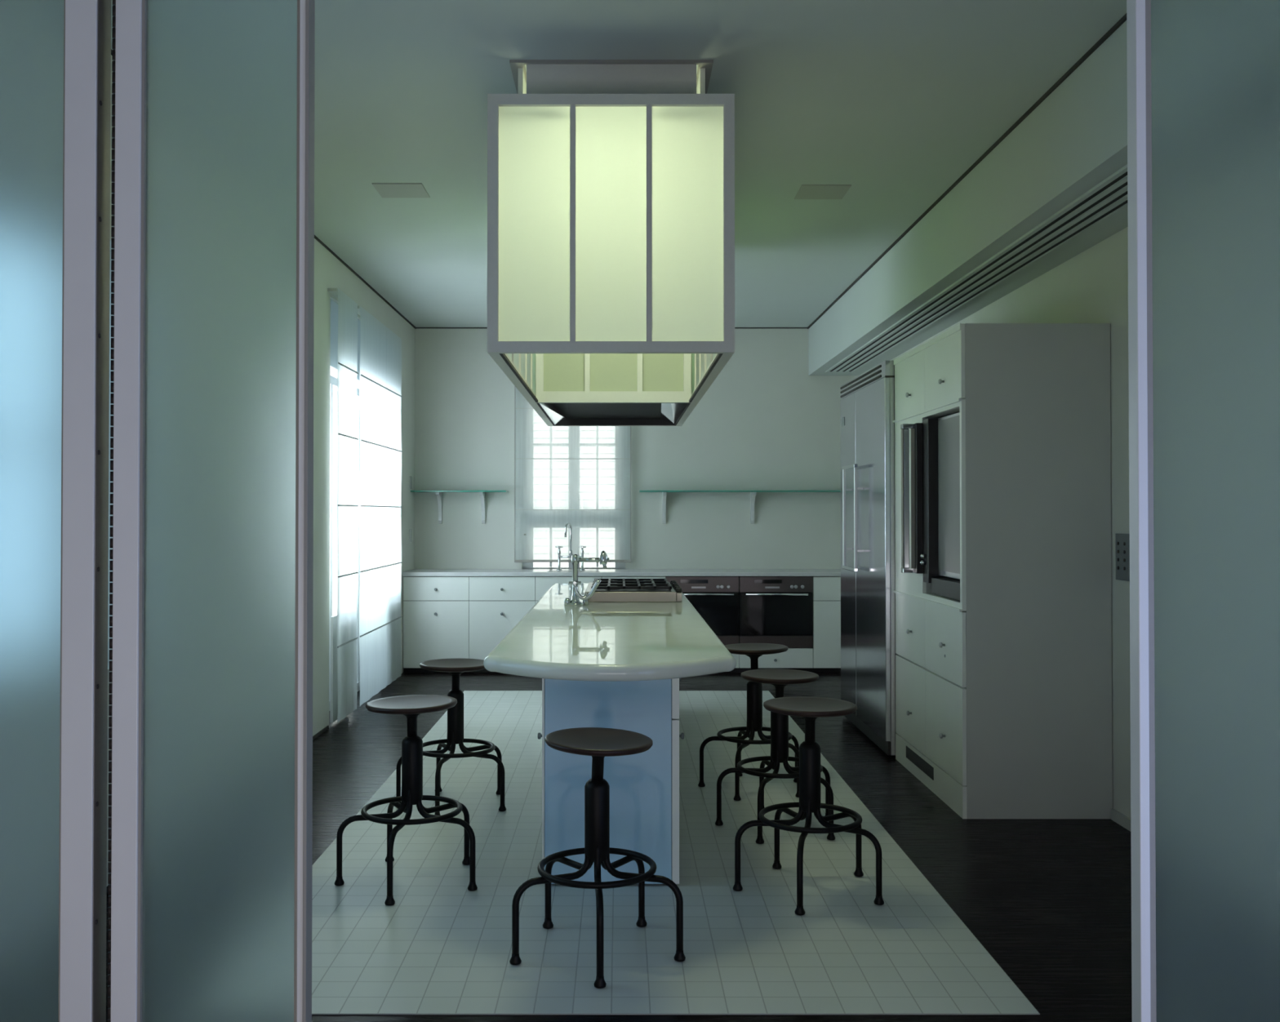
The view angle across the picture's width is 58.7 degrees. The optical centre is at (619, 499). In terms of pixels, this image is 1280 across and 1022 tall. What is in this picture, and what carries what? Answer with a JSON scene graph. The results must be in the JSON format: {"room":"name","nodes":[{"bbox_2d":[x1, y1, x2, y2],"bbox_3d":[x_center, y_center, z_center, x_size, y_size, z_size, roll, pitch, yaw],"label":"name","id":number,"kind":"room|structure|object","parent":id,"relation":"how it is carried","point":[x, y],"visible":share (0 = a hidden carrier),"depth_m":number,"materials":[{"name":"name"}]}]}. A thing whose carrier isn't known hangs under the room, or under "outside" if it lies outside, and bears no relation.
{"room":"kitchen","nodes":[
{"label":"kitchen","id":0,"kind":"room"},
{"bbox_2d":[106,54,415,886],"bbox_3d":[-2.120,-0.088,6.751,0.320,3.230,8.700,0,-1,0],"label":"wall","id":1,"kind":"structure","parent":0,"point":[330,272],"depth_m":7.58,"materials":[{"name":"paint"}]},
{"bbox_2d":[106,725,328,893],"bbox_3d":[-1.956,1.498,5.083,0.008,0.020,5.120,0,-1,0],"label":"baseboard","id":2,"kind":"structure","parent":1,"relation":"attached to","point":[326,727],"depth_m":7.42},
{"bbox_2d":[328,298,386,722],"bbox_3d":[-2.075,0.090,8.829,0.250,2.920,2.260,0,-1,0],"label":"window","id":3,"kind":"structure","parent":1,"relation":"in","point":[333,685],"depth_m":8.38,"materials":[{"name":"paint"}]},
{"bbox_2d":[327,288,358,723],"bbox_3d":[-1.919,0.040,7.905,0.078,2.920,0.570,0,-1,0],"label":"blind","id":4,"kind":"object","parent":3,"relation":"attached to","point":[347,362],"visible":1,"depth_m":7.90,"materials":[{"name":"white fabric"}]},
{"bbox_2d":[357,306,387,706],"bbox_3d":[-1.919,0.049,8.742,0.078,2.920,0.933,0,-1,0],"label":"blind","id":5,"kind":"object","parent":3,"relation":"attached to","point":[373,342],"visible":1,"depth_m":8.72,"materials":[{"name":"white fabric"}]},
{"bbox_2d":[385,326,402,686],"bbox_3d":[-1.919,0.058,9.532,0.078,2.920,0.636,0,-1,0],"label":"blind","id":6,"kind":"object","parent":1,"relation":"attached to","point":[393,371],"visible":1,"depth_m":9.53,"materials":[{"name":"white fabric"}]},
{"bbox_2d":[408,528,411,542],"bbox_3d":[-1.956,0.336,10.657,0.008,0.120,0.080,0,-1,0],"label":"wall outlet","id":7,"kind":"object","parent":1,"relation":"attached to","point":[410,530],"visible":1,"depth_m":10.62,"materials":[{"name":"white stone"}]},
{"bbox_2d":[409,475,411,488],"bbox_3d":[-1.956,-0.162,10.662,0.008,0.120,0.080,0,-1,0],"label":"wall outlet","id":8,"kind":"object","parent":1,"relation":"attached to","point":[410,476],"visible":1,"depth_m":10.64,"materials":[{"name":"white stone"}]},
{"bbox_2d":[111,0,1126,327],"bbox_3d":[0.190,-1.782,5.170,5.100,0.120,12.100,0,-1,0],"label":"ceiling","id":9,"kind":"structure","parent":0,"point":[893,101],"depth_m":4.96,"materials":[{"name":"paint"}]},
{"bbox_2d":[111,48,416,328],"bbox_3d":[-1.955,-1.697,6.740,0.010,0.013,8.360,0,-1,0],"label":"shadow gap","id":10,"kind":"structure","parent":9,"relation":"attached to","point":[316,237],"depth_m":8.51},
{"bbox_2d":[372,182,430,197],"bbox_3d":[-1.200,-1.706,6.270,0.270,0.006,0.270,0,-1,0],"label":"ceiling vent","id":11,"kind":"object","parent":9,"relation":"in","point":[384,189],"visible":1,"depth_m":6.25,"materials":[{"name":"metal"}]},
{"bbox_2d":[487,59,734,426],"bbox_3d":[-0.030,-1.119,6.013,0.917,1.185,3.600,0,-1,0],"label":"pendant light","id":12,"kind":"object","parent":9,"relation":"hanging from","point":[611,183],"visible":1,"depth_m":4.24,"materials":[{"name":"glass"}]},
{"bbox_2d":[416,327,807,328],"bbox_3d":[-0.072,-1.651,10.915,3.756,0.010,0.008,0,-1,0],"label":"shadow gap","id":13,"kind":"structure","parent":9,"relation":"attached to","point":[416,327],"depth_m":10.91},
{"bbox_2d":[794,184,851,199],"bbox_3d":[1.125,-1.706,6.300,0.270,0.006,0.270,0,-1,0],"label":"ceiling vent","id":14,"kind":"object","parent":9,"relation":"in","point":[806,191],"visible":1,"depth_m":6.28,"materials":[{"name":"metal"}]},
{"bbox_2d":[807,13,1126,328],"bbox_3d":[1.812,-1.697,6.740,0.012,0.014,8.360,0,-1,0],"label":"shadow gap","id":15,"kind":"structure","parent":9,"relation":"attached to","point":[1123,19],"depth_m":5.36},
{"bbox_2d":[808,20,1128,375],"bbox_3d":[2.079,-1.472,6.737,0.522,0.463,8.360,0,-1,0],"label":"soffit beam","id":16,"kind":"structure","parent":9,"relation":"attached to","point":[1076,138],"depth_m":5.55,"materials":[{"name":"paint"}]},
{"bbox_2d":[825,164,1127,372],"bbox_3d":[2.045,-1.235,6.589,0.260,0.012,7.950,0,-1,0],"label":"air diffuser","id":17,"kind":"object","parent":16,"relation":"attached to","point":[1108,198],"visible":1,"depth_m":5.92,"materials":[{"name":"paint"}]},
{"bbox_2d":[106,672,1132,1021],"bbox_3d":[0.040,1.568,5.133,5.800,0.120,12.100,0,-1,0],"label":"floor","id":18,"kind":"structure","parent":0,"point":[1049,900],"depth_m":4.74,"materials":[{"name":"brown wood"}]},
{"bbox_2d":[403,576,469,672],"bbox_3d":[-1.659,1.133,10.570,0.597,0.875,0.616,0,-1,0],"label":"base cabinet","id":19,"kind":"object","parent":18,"relation":"on","point":[436,609],"visible":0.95,"depth_m":10.29,"materials":[{"name":"white wood"}]},
{"bbox_2d":[402,568,840,576],"bbox_3d":[0.190,0.676,10.585,4.296,0.036,0.614,0,-1,0],"label":"countertop","id":20,"kind":"structure","parent":19,"relation":"on","point":[415,572],"depth_m":10.28,"materials":[{"name":"white stone"}]},
{"bbox_2d":[555,522,586,570],"bbox_3d":[-0.452,0.433,10.589,0.284,0.450,0.122,0,-1,0],"label":"bridge faucet","id":21,"kind":"object","parent":20,"relation":"on","point":[571,552],"visible":0.98,"depth_m":10.61,"materials":[{"name":"silver metal"}]},
{"bbox_2d":[469,576,535,672],"bbox_3d":[-1.060,1.133,10.570,0.600,0.875,0.616,0,-1,0],"label":"base cabinet","id":22,"kind":"object","parent":18,"relation":"on","point":[497,604],"visible":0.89,"depth_m":10.29,"materials":[{"name":"white wood"}]},
{"bbox_2d":[535,576,601,603],"bbox_3d":[-0.460,1.133,10.570,0.600,0.875,0.616,0,-1,0],"label":"base cabinet","id":23,"kind":"object","parent":18,"relation":"on","point":[543,584],"visible":0.2,"depth_m":10.29,"materials":[{"name":"white wood"}]},
{"bbox_2d":[601,576,665,578],"bbox_3d":[0.130,1.133,10.570,0.580,0.875,0.616,0,-1,0],"label":"base cabinet","id":24,"kind":"object","parent":18,"relation":"on","point":[602,577],"visible":0.1,"depth_m":10.29,"materials":[{"name":"white wood"}]},
{"bbox_2d":[722,653,738,672],"bbox_3d":[0.753,1.459,10.566,0.667,0.222,0.616,0,-1,0],"label":"base cabinet","id":25,"kind":"object","parent":18,"relation":"on","point":[735,669],"visible":0.12,"depth_m":10.29,"materials":[{"name":"white wood"}]},
{"bbox_2d":[738,648,813,672],"bbox_3d":[1.421,1.459,10.566,0.668,0.222,0.616,0,-1,0],"label":"base cabinet","id":26,"kind":"object","parent":18,"relation":"on","point":[797,659],"visible":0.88,"depth_m":10.28,"materials":[{"name":"white wood"}]},
{"bbox_2d":[810,576,840,672],"bbox_3d":[2.046,1.133,10.583,0.582,0.875,0.590,0,-1,0],"label":"base cabinet","id":27,"kind":"object","parent":18,"relation":"on","point":[826,592],"visible":0.41,"depth_m":10.29,"materials":[{"name":"white wood"}]},
{"bbox_2d":[840,360,897,755],"bbox_3d":[1.922,0.348,7.396,0.828,2.332,1.371,0,-1,0],"label":"refrigerator","id":28,"kind":"object","parent":18,"relation":"on","point":[867,402],"visible":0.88,"depth_m":7.13,"materials":[{"name":"metal"}]},
{"bbox_2d":[892,323,1112,818],"bbox_3d":[1.968,0.343,6.051,0.735,2.352,1.310,0,-1,0],"label":"tall cabinet","id":29,"kind":"object","parent":18,"relation":"on","point":[1003,690],"visible":1,"depth_m":5.40,"materials":[{"name":"white paint"}]},
{"bbox_2d":[906,746,933,780],"bbox_3d":[1.628,1.423,6.164,0.006,0.065,0.560,0,-1,0],"label":"vent","id":30,"kind":"object","parent":29,"relation":"attached to","point":[915,758],"depth_m":6.14,"materials":[{"name":"black metal"}]},
{"bbox_2d":[900,412,959,600],"bbox_3d":[1.824,0.026,5.810,0.586,0.932,0.751,0,-1,0],"label":"wall oven","id":31,"kind":"object","parent":29,"relation":"in","point":[935,442],"visible":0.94,"depth_m":5.98,"materials":[{"name":"black glass"}]},
{"bbox_2d":[414,328,858,568],"bbox_3d":[0.190,-0.040,11.041,4.300,3.230,0.280,0,-1,0],"label":"wall","id":32,"kind":"structure","parent":0,"point":[764,423],"depth_m":10.90,"materials":[{"name":"paint"}]},
{"bbox_2d":[410,490,508,524],"bbox_3d":[-1.508,0.070,10.770,0.895,0.314,0.260,0,-1,0],"label":"glass shelf","id":33,"kind":"object","parent":32,"relation":"attached to","point":[438,493],"visible":1,"depth_m":10.81,"materials":[{"name":"glass"}]},
{"bbox_2d":[514,385,631,562],"bbox_3d":[-0.442,-0.266,10.858,1.112,1.722,0.088,0,-1,0],"label":"window","id":34,"kind":"structure","parent":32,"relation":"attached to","point":[579,476],"depth_m":10.84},
{"bbox_2d":[522,562,625,568],"bbox_3d":[-0.435,-0.192,11.023,0.990,1.706,0.160,0,-1,0],"label":"window","id":35,"kind":"structure","parent":32,"relation":"in","point":[525,565],"depth_m":10.93,"materials":[{"name":"paint"}]},
{"bbox_2d":[639,490,840,524],"bbox_3d":[1.245,0.070,10.770,2.110,0.314,0.260,0,-1,0],"label":"glass shelf","id":36,"kind":"object","parent":32,"relation":"attached to","point":[753,493],"visible":0.77,"depth_m":10.64,"materials":[{"name":"glass"}]},
{"bbox_2d":[311,690,1039,1014],"bbox_3d":[-0.022,1.520,6.264,2.475,0.003,5.962,0,-1,0],"label":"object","id":37,"kind":"structure","parent":0,"point":[443,947],"depth_m":4.04,"materials":[{"name":"white tile"}]},
{"bbox_2d":[334,694,477,905],"bbox_3d":[-0.818,1.142,4.450,0.567,0.704,0.541,0,-1,6],"label":"stool","id":38,"kind":"object","parent":37,"relation":"on","point":[411,706],"visible":1,"depth_m":4.44,"materials":[{"name":"black metal"}]},
{"bbox_2d":[395,658,506,815],"bbox_3d":[-0.817,1.158,5.621,0.567,0.700,0.541,0,-1,9],"label":"stool","id":39,"kind":"object","parent":37,"relation":"on","point":[455,667],"visible":0.92,"depth_m":5.61,"materials":[{"name":"black metal"}]},
{"bbox_2d":[509,727,685,988],"bbox_3d":[-0.072,1.132,3.723,0.567,0.707,0.541,0,-1,-3],"label":"stool","id":40,"kind":"object","parent":37,"relation":"on","point":[598,743],"visible":1,"depth_m":3.71,"materials":[{"name":"black metal"}]},
{"bbox_2d":[537,678,684,884],"bbox_3d":[-0.033,1.098,6.423,0.584,0.850,4.030,0,-1,0],"label":"kitchen island","id":41,"kind":"object","parent":37,"relation":"on","point":[644,787],"visible":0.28,"depth_m":4.41,"materials":[{"name":"white wood"}]},
{"bbox_2d":[483,582,736,681],"bbox_3d":[-0.035,0.640,6.358,0.956,0.060,4.710,0,-1,0],"label":"island countertop","id":42,"kind":"structure","parent":41,"relation":"on","point":[593,642],"depth_m":4.64,"materials":[{"name":"stone"}]},
{"bbox_2d":[564,551,609,605],"bbox_3d":[-0.190,0.456,6.655,0.266,0.316,0.110,0,-1,0],"label":"pot filler faucet","id":43,"kind":"object","parent":42,"relation":"on","point":[602,559],"visible":1,"depth_m":6.63,"materials":[{"name":"silver metal"}]},
{"bbox_2d":[584,578,682,602],"bbox_3d":[0.088,0.575,7.319,0.590,0.092,0.950,0,-1,0],"label":"cooktop","id":44,"kind":"object","parent":42,"relation":"in","point":[609,590],"visible":0.94,"depth_m":6.88,"materials":[{"name":"metal"}]},
{"bbox_2d":[590,589,671,591],"bbox_3d":[0.070,0.557,7.319,0.490,0.004,0.870,0,-1,0],"label":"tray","id":45,"kind":"object","parent":44,"relation":"on","point":[590,589],"depth_m":6.90,"materials":[{"name":"metal"}]},
{"bbox_2d":[697,643,799,800],"bbox_3d":[0.700,1.140,5.948,0.567,0.743,0.541,0,-1,25],"label":"stool","id":46,"kind":"object","parent":37,"relation":"on","point":[753,651],"visible":0.86,"depth_m":5.94,"materials":[{"name":"black metal"}]},
{"bbox_2d":[715,668,835,844],"bbox_3d":[0.726,1.151,5.203,0.567,0.703,0.541,0,-1,26],"label":"stool","id":47,"kind":"object","parent":37,"relation":"on","point":[780,678],"visible":0.8,"depth_m":5.20,"materials":[{"name":"black metal"}]},
{"bbox_2d":[733,696,884,915],"bbox_3d":[0.724,1.137,4.338,0.567,0.711,0.541,0,-1,17],"label":"stool","id":48,"kind":"object","parent":37,"relation":"on","point":[809,708],"visible":1,"depth_m":4.33,"materials":[{"name":"black metal"}]},
{"bbox_2d":[665,576,738,645],"bbox_3d":[0.753,1.020,10.541,0.659,0.645,0.616,0,-1,0],"label":"oven","id":49,"kind":"object","parent":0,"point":[715,598],"visible":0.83,"depth_m":10.28,"materials":[{"name":"black glass"}]},
{"bbox_2d":[737,576,813,648],"bbox_3d":[1.421,1.020,10.541,0.660,0.645,0.616,0,-1,0],"label":"oven","id":50,"kind":"object","parent":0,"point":[774,610],"visible":0.94,"depth_m":10.28,"materials":[{"name":"black glass"}]},
{"bbox_2d":[891,226,1130,818],"bbox_3d":[2.440,-0.106,5.202,0.200,3.230,11.800,0,-1,0],"label":"wall","id":51,"kind":"structure","parent":0,"point":[1091,286],"depth_m":5.37,"materials":[{"name":"paint"}]},
{"bbox_2d":[1111,808,1130,831],"bbox_3d":[2.333,1.470,3.949,0.015,0.050,2.850,0,-1,0],"label":"baseboard","id":52,"kind":"structure","parent":51,"relation":"attached to","point":[1117,817],"depth_m":5.27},
{"bbox_2d":[1115,533,1129,581],"bbox_3d":[2.333,0.265,5.272,0.015,0.216,0.135,0,-1,0],"label":"switch panel","id":53,"kind":"object","parent":51,"relation":"attached to","point":[1122,541],"visible":0.98,"depth_m":5.26,"materials":[{"name":"silver metal"}]},
{"bbox_3d":[-0.010,-0.137,2.462,4.700,3.230,0.160,0,-1,0],"label":"wall","id":54,"kind":"structure","parent":0,"visible":0},
{"bbox_2d":[0,0,115,1021],"bbox_3d":[-1.310,0.108,2.431,0.480,2.700,0.065,0,-1,0],"label":"door","id":55,"kind":"structure","parent":54,"relation":"in","point":[55,55],"depth_m":2.41,"materials":[{"name":"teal glass"}]},
{"bbox_2d":[111,0,315,1021],"bbox_3d":[-0.863,0.107,2.419,0.412,2.700,0.049,0,-1,0],"label":"door","id":56,"kind":"structure","parent":54,"relation":"in","point":[211,863],"depth_m":2.41,"materials":[{"name":"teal glass"}]},
{"bbox_2d":[1126,0,1279,1021],"bbox_3d":[1.398,0.107,2.421,0.604,2.700,0.045,0,-1,0],"label":"door","id":57,"kind":"structure","parent":54,"relation":"in","point":[1203,76],"depth_m":2.42,"materials":[{"name":"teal glass"}]},
{"label":"outside","id":58,"kind":"structure","parent":0,"visible":0},
{"bbox_3d":[0.400,1.804,12.680,9.200,0.180,3.000,0,-1,0],"label":"yard","id":59,"kind":"structure","parent":58,"visible":0},
{"bbox_2d":[329,366,614,616],"bbox_3d":[0.400,-1.338,14.316,9.200,6.100,0.200,0,-1,0],"label":"wall","id":60,"kind":"structure","parent":59,"relation":"on","point":[333,371],"depth_m":14.20,"materials":[{"name":"white paint"}]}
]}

